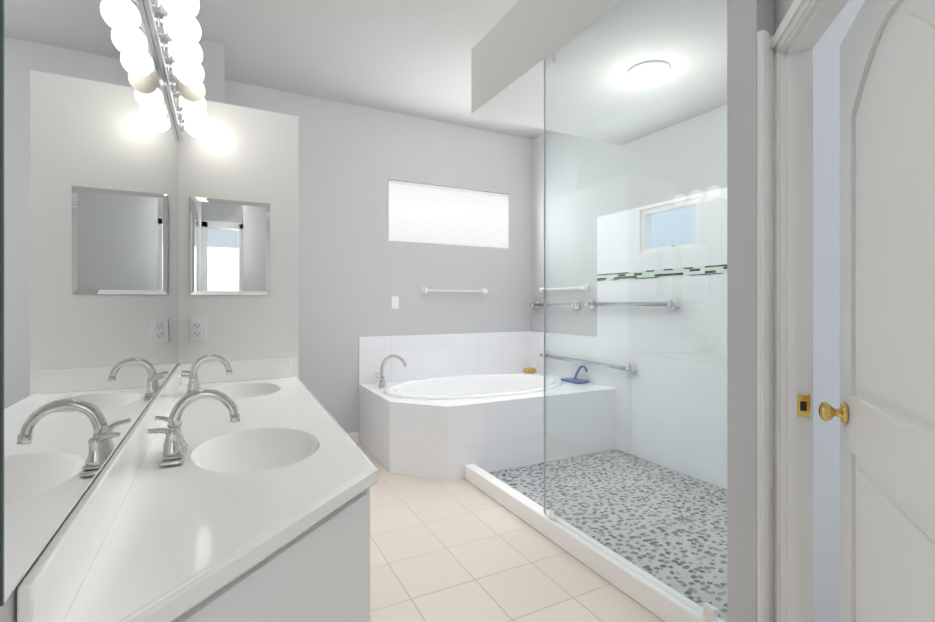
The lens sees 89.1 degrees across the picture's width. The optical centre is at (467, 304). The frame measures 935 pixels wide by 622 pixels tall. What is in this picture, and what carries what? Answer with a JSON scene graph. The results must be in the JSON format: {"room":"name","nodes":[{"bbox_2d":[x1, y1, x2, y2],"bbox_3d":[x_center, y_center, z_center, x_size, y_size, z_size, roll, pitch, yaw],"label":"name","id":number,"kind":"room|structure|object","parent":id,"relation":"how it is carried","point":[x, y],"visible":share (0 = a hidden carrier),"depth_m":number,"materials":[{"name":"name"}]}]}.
{"room":"bathroom","nodes":[
{"label":"bathroom","id":0,"kind":"room"},
{"bbox_2d":[0,3,180,621],"bbox_3d":[-1.063,-0.270,1.520,0.120,3.000,4.960,0,0,-27],"label":"wall","id":1,"kind":"structure","parent":0,"point":[8,610],"depth_m":0.47,"materials":[{"name":"grey paint"}]},
{"bbox_2d":[0,0,178,605],"bbox_3d":[-0.897,-0.246,1.339,0.005,1.038,2.053,0,0,-27],"label":"vanity mirror","id":2,"kind":"object","parent":1,"relation":"attached to","point":[89,251],"visible":0.87,"depth_m":0.65,"materials":[{"name":"silver metal"}]},
{"bbox_2d":[142,0,207,140],"bbox_3d":[-1.037,-0.825,1.742,0.129,0.110,1.190,0,0,-27],"label":"vanity light","id":3,"kind":"object","parent":1,"relation":"attached to","point":[180,25],"visible":1,"depth_m":1.54,"materials":[{"name":"white glass"}]},
{"bbox_2d":[195,0,548,138],"bbox_3d":[1.189,-1.810,1.384,5.100,0.080,7.600,0,0,-27],"label":"ceiling","id":4,"kind":"structure","parent":0,"point":[409,57],"depth_m":3.30,"materials":[{"name":"white paint"}]},
{"bbox_2d":[471,0,726,145],"bbox_3d":[1.090,-1.545,2.789,1.420,0.450,1.875,0,0,-27],"label":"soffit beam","id":5,"kind":"structure","parent":4,"relation":"attached to","point":[516,45],"depth_m":2.76,"materials":[{"name":"white paint"}]},
{"bbox_2d":[626,60,670,84],"bbox_3d":[1.021,-1.289,2.683,0.240,0.062,0.240,0,0,-27],"label":"light","id":6,"kind":"object","parent":5,"relation":"attached to","point":[645,77],"depth_m":2.63,"materials":[{"name":"white"}]},
{"bbox_2d":[225,80,531,432],"bbox_3d":[-0.731,-0.270,4.420,3.385,3.000,0.120,0,0,-27],"label":"wall","id":7,"kind":"structure","parent":0,"point":[357,269],"depth_m":4.31,"materials":[{"name":"grey paint"}]},
{"bbox_2d":[347,432,358,442],"bbox_3d":[-1.439,1.183,3.975,1.068,0.095,0.016,0,0,-27],"label":"baseboard","id":8,"kind":"structure","parent":7,"relation":"attached to","point":[354,436],"depth_m":4.19,"materials":[{"name":"white"}]},
{"bbox_2d":[391,296,398,308],"bbox_3d":[-0.668,-0.017,4.380,0.070,0.114,0.009,0,0,-27],"label":"rocker light switch","id":9,"kind":"object","parent":7,"relation":"attached to","point":[394,302],"visible":1,"depth_m":4.38,"materials":[{"name":"white plastic"}]},
{"bbox_2d":[359,331,531,383],"bbox_3d":[-0.141,0.500,4.653,1.858,0.419,0.012,0,0,-27],"label":"wall tile","id":10,"kind":"structure","parent":7,"relation":"attached to","point":[432,356],"depth_m":4.60,"materials":[{"name":"white tile"}]},
{"bbox_2d":[389,180,508,248],"bbox_3d":[-0.152,-0.865,4.678,1.302,0.566,0.030,0,0,-27],"label":"window","id":11,"kind":"structure","parent":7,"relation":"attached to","point":[427,213],"depth_m":4.64,"materials":[{"name":"white glass"}]},
{"bbox_2d":[422,287,487,293],"bbox_3d":[-0.112,-0.130,4.643,0.698,0.060,0.056,0,0,-27],"label":"towel rail","id":12,"kind":"object","parent":7,"relation":"attached to","point":[425,290],"visible":1,"depth_m":4.59,"materials":[{"name":"white plastic"}]},
{"bbox_2d":[355,443,663,621],"bbox_3d":[1.189,1.260,1.384,5.100,0.060,7.600,0,0,-27],"label":"floor","id":13,"kind":"structure","parent":0,"point":[463,550],"depth_m":2.22,"materials":[{"name":"beige tile"}]},
{"bbox_2d":[17,358,377,621],"bbox_3d":[-0.666,0.755,1.481,0.543,0.950,2.011,0,0,-27],"label":"bathroom vanity","id":14,"kind":"object","parent":13,"relation":"on","point":[259,511],"visible":0.96,"depth_m":0.90,"materials":[{"name":"white"}]},
{"bbox_2d":[147,389,239,466],"bbox_3d":[-0.683,0.297,1.199,0.196,0.164,0.156,0,0,-27],"label":"vanity faucet","id":15,"kind":"object","parent":14,"relation":"on","point":[175,445],"visible":1,"depth_m":1.17,"materials":[{"name":"silver metal"}]},
{"bbox_2d":[179,354,231,393],"bbox_3d":[-1.121,0.297,2.042,0.196,0.164,0.156,0,0,-27],"label":"vanity faucet","id":16,"kind":"object","parent":14,"relation":"on","point":[193,384],"visible":0.94,"depth_m":2.02,"materials":[{"name":"silver metal"}]},
{"bbox_2d":[198,38,224,103],"bbox_3d":[-1.874,-0.270,3.432,0.205,3.000,0.580,0,0,-27],"label":"wall","id":17,"kind":"structure","parent":13,"relation":"on","point":[213,63],"depth_m":3.19,"materials":[{"name":"grey paint"}]},
{"bbox_2d":[179,100,297,376],"bbox_3d":[-1.361,0.120,2.813,0.545,2.220,0.990,0,0,-27],"label":"wall","id":18,"kind":"structure","parent":13,"relation":"on","point":[240,153],"depth_m":2.39,"materials":[{"name":"white paint"}]},
{"bbox_2d":[189,318,205,341],"bbox_3d":[-1.298,0.122,2.283,0.070,0.114,0.009,0,0,-27],"label":"outlet","id":19,"kind":"object","parent":18,"relation":"attached to","point":[197,329],"visible":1,"depth_m":2.28,"materials":[{"name":"white plastic"}]},
{"bbox_2d":[190,197,269,294],"bbox_3d":[-1.170,-0.280,2.350,0.355,0.470,0.008,0,0,-27],"label":"medicine cabinet mirror","id":20,"kind":"object","parent":18,"relation":"attached to","point":[229,247],"visible":1,"depth_m":2.34,"materials":[{"name":"silver metal"}]},
{"bbox_2d":[359,371,614,481],"bbox_3d":[0.144,0.958,4.117,1.868,0.545,1.223,0,0,-27],"label":"tub","id":21,"kind":"object","parent":13,"relation":"on","point":[447,428],"visible":0.92,"depth_m":3.57,"materials":[{"name":"white tile"}]},
{"bbox_2d":[375,355,406,387],"bbox_3d":[-0.701,0.574,4.165,0.296,0.268,0.288,0,0,-27],"label":"tub faucet","id":22,"kind":"object","parent":21,"relation":"on","point":[382,384],"visible":1,"depth_m":4.12,"materials":[{"name":"silver metal"}]},
{"bbox_2d":[523,367,535,372],"bbox_3d":[0.643,0.685,4.915,0.110,0.049,0.090,0,0,-27],"label":"sponge","id":23,"kind":"object","parent":21,"relation":"on","point":[529,370],"visible":1,"depth_m":4.88,"materials":[{"name":"brown"}]},
{"bbox_2d":[561,365,588,383],"bbox_3d":[0.992,0.626,4.314,0.135,0.166,0.299,0,0,-27],"label":"squeegee","id":24,"kind":"object","parent":21,"relation":"on","point":[573,380],"depth_m":4.29,"materials":[{"name":"blue plastic"}]},
{"bbox_2d":[465,464,724,621],"bbox_3d":[0.460,1.180,2.497,0.077,0.100,1.938,0,0,-27],"label":"shower curb","id":25,"kind":"structure","parent":13,"relation":"on","point":[658,601],"depth_m":2.19,"materials":[{"name":"white stone"}]},
{"bbox_2d":[544,0,726,621],"bbox_3d":[0.659,-0.095,2.102,0.024,2.448,1.050,0,0,-27],"label":"glass","id":26,"kind":"object","parent":25,"relation":"on","point":[710,613],"visible":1,"depth_m":1.99,"materials":[{"name":"clear glass"}]},
{"bbox_2d":[490,449,726,621],"bbox_3d":[1.099,1.224,2.830,1.365,0.012,1.938,0,0,-27],"label":"pebble shower floor","id":27,"kind":"structure","parent":13,"relation":"on","point":[527,481],"depth_m":2.82,"materials":[{"name":"stone"}]},
{"bbox_2d":[673,516,694,524],"bbox_3d":[1.218,1.216,2.673,0.112,0.004,0.112,0,0,-27],"label":"shower drain","id":28,"kind":"object","parent":27,"relation":"on","point":[682,518],"depth_m":2.67,"materials":[{"name":"silver metal"}]},
{"bbox_2d":[532,104,726,336],"bbox_3d":[1.470,-0.270,3.726,0.120,3.000,3.385,0,0,-27],"label":"wall","id":29,"kind":"structure","parent":0,"point":[538,222],"depth_m":4.31,"materials":[{"name":"grey paint"}]},
{"bbox_2d":[529,300,579,309],"bbox_3d":[0.845,0.005,4.688,0.070,0.088,0.748,0,0,-27],"label":"grab rail","id":30,"kind":"object","parent":29,"relation":"attached to","point":[537,304],"visible":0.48,"depth_m":4.59,"materials":[{"name":"silver metal"}]},
{"bbox_2d":[539,284,587,292],"bbox_3d":[0.916,-0.150,4.601,0.056,0.060,0.688,0,0,-27],"label":"towel rail","id":31,"kind":"object","parent":29,"relation":"attached to","point":[565,288],"visible":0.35,"depth_m":4.52,"materials":[{"name":"white plastic"}]},
{"bbox_2d":[532,331,596,383],"bbox_3d":[0.919,0.500,4.642,0.012,0.419,1.010,0,0,-27],"label":"wall tile","id":32,"kind":"structure","parent":29,"relation":"attached to","point":[538,349],"depth_m":4.59,"materials":[{"name":"white tile"}]},
{"bbox_2d":[597,187,726,489],"bbox_3d":[1.648,0.224,3.237,0.016,1.988,2.155,0,0,-27],"label":"shower wall tile","id":33,"kind":"structure","parent":29,"relation":"attached to","point":[714,254],"depth_m":3.52,"materials":[{"name":"white tile"}]},
{"bbox_2d":[539,351,636,373],"bbox_3d":[1.044,0.518,4.307,0.070,0.088,1.248,0,0,-27],"label":"grab rail","id":34,"kind":"object","parent":33,"relation":"attached to","point":[549,356],"visible":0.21,"depth_m":4.13,"materials":[{"name":"silver metal"}]},
{"bbox_2d":[581,298,679,309],"bbox_3d":[1.284,-0.002,3.845,0.070,0.088,1.008,0,0,-27],"label":"grab rail","id":35,"kind":"object","parent":33,"relation":"attached to","point":[669,304],"depth_m":3.73,"materials":[{"name":"silver metal"}]},
{"bbox_2d":[641,197,699,253],"bbox_3d":[1.538,-0.570,3.555,0.087,0.350,0.530,0,0,-27],"label":"shower window","id":36,"kind":"structure","parent":29,"relation":"in","point":[680,221],"depth_m":3.58,"materials":[{"name":"white glass"}]},
{"bbox_2d":[775,0,793,31],"bbox_3d":[0.761,-0.270,0.614,0.075,3.000,2.020,0,0,18],"label":"wall","id":37,"kind":"structure","parent":0,"point":[782,7],"depth_m":1.53,"materials":[{"name":"grey paint"}]},
{"bbox_2d":[757,0,848,621],"bbox_3d":[0.896,0.173,1.135,0.160,2.114,0.964,0,0,17],"label":"door frame","id":38,"kind":"structure","parent":37,"relation":"attached to","point":[815,21],"depth_m":1.52,"materials":[{"name":"white wood"}]},
{"bbox_2d":[797,395,809,416],"bbox_3d":[1.063,0.322,1.500,0.037,0.070,0.003,0,0,18],"label":"strike plate","id":39,"kind":"object","parent":38,"relation":"attached to","point":[803,405],"visible":1,"depth_m":1.50,"materials":[{"name":"gold metal"}]},
{"bbox_2d":[818,0,934,621],"bbox_3d":[0.993,0.212,1.098,0.165,2.020,0.796,0,0,26],"label":"door","id":40,"kind":"structure","parent":37,"relation":"in","point":[885,411],"depth_m":1.11,"materials":[{"name":"white wood"}]},
{"bbox_2d":[727,0,864,621],"bbox_3d":[1.545,-0.270,1.913,1.420,3.000,0.100,0,0,-27],"label":"wall","id":41,"kind":"structure","parent":0,"point":[747,20],"depth_m":1.62,"materials":[{"name":"grey paint"}]}
]}

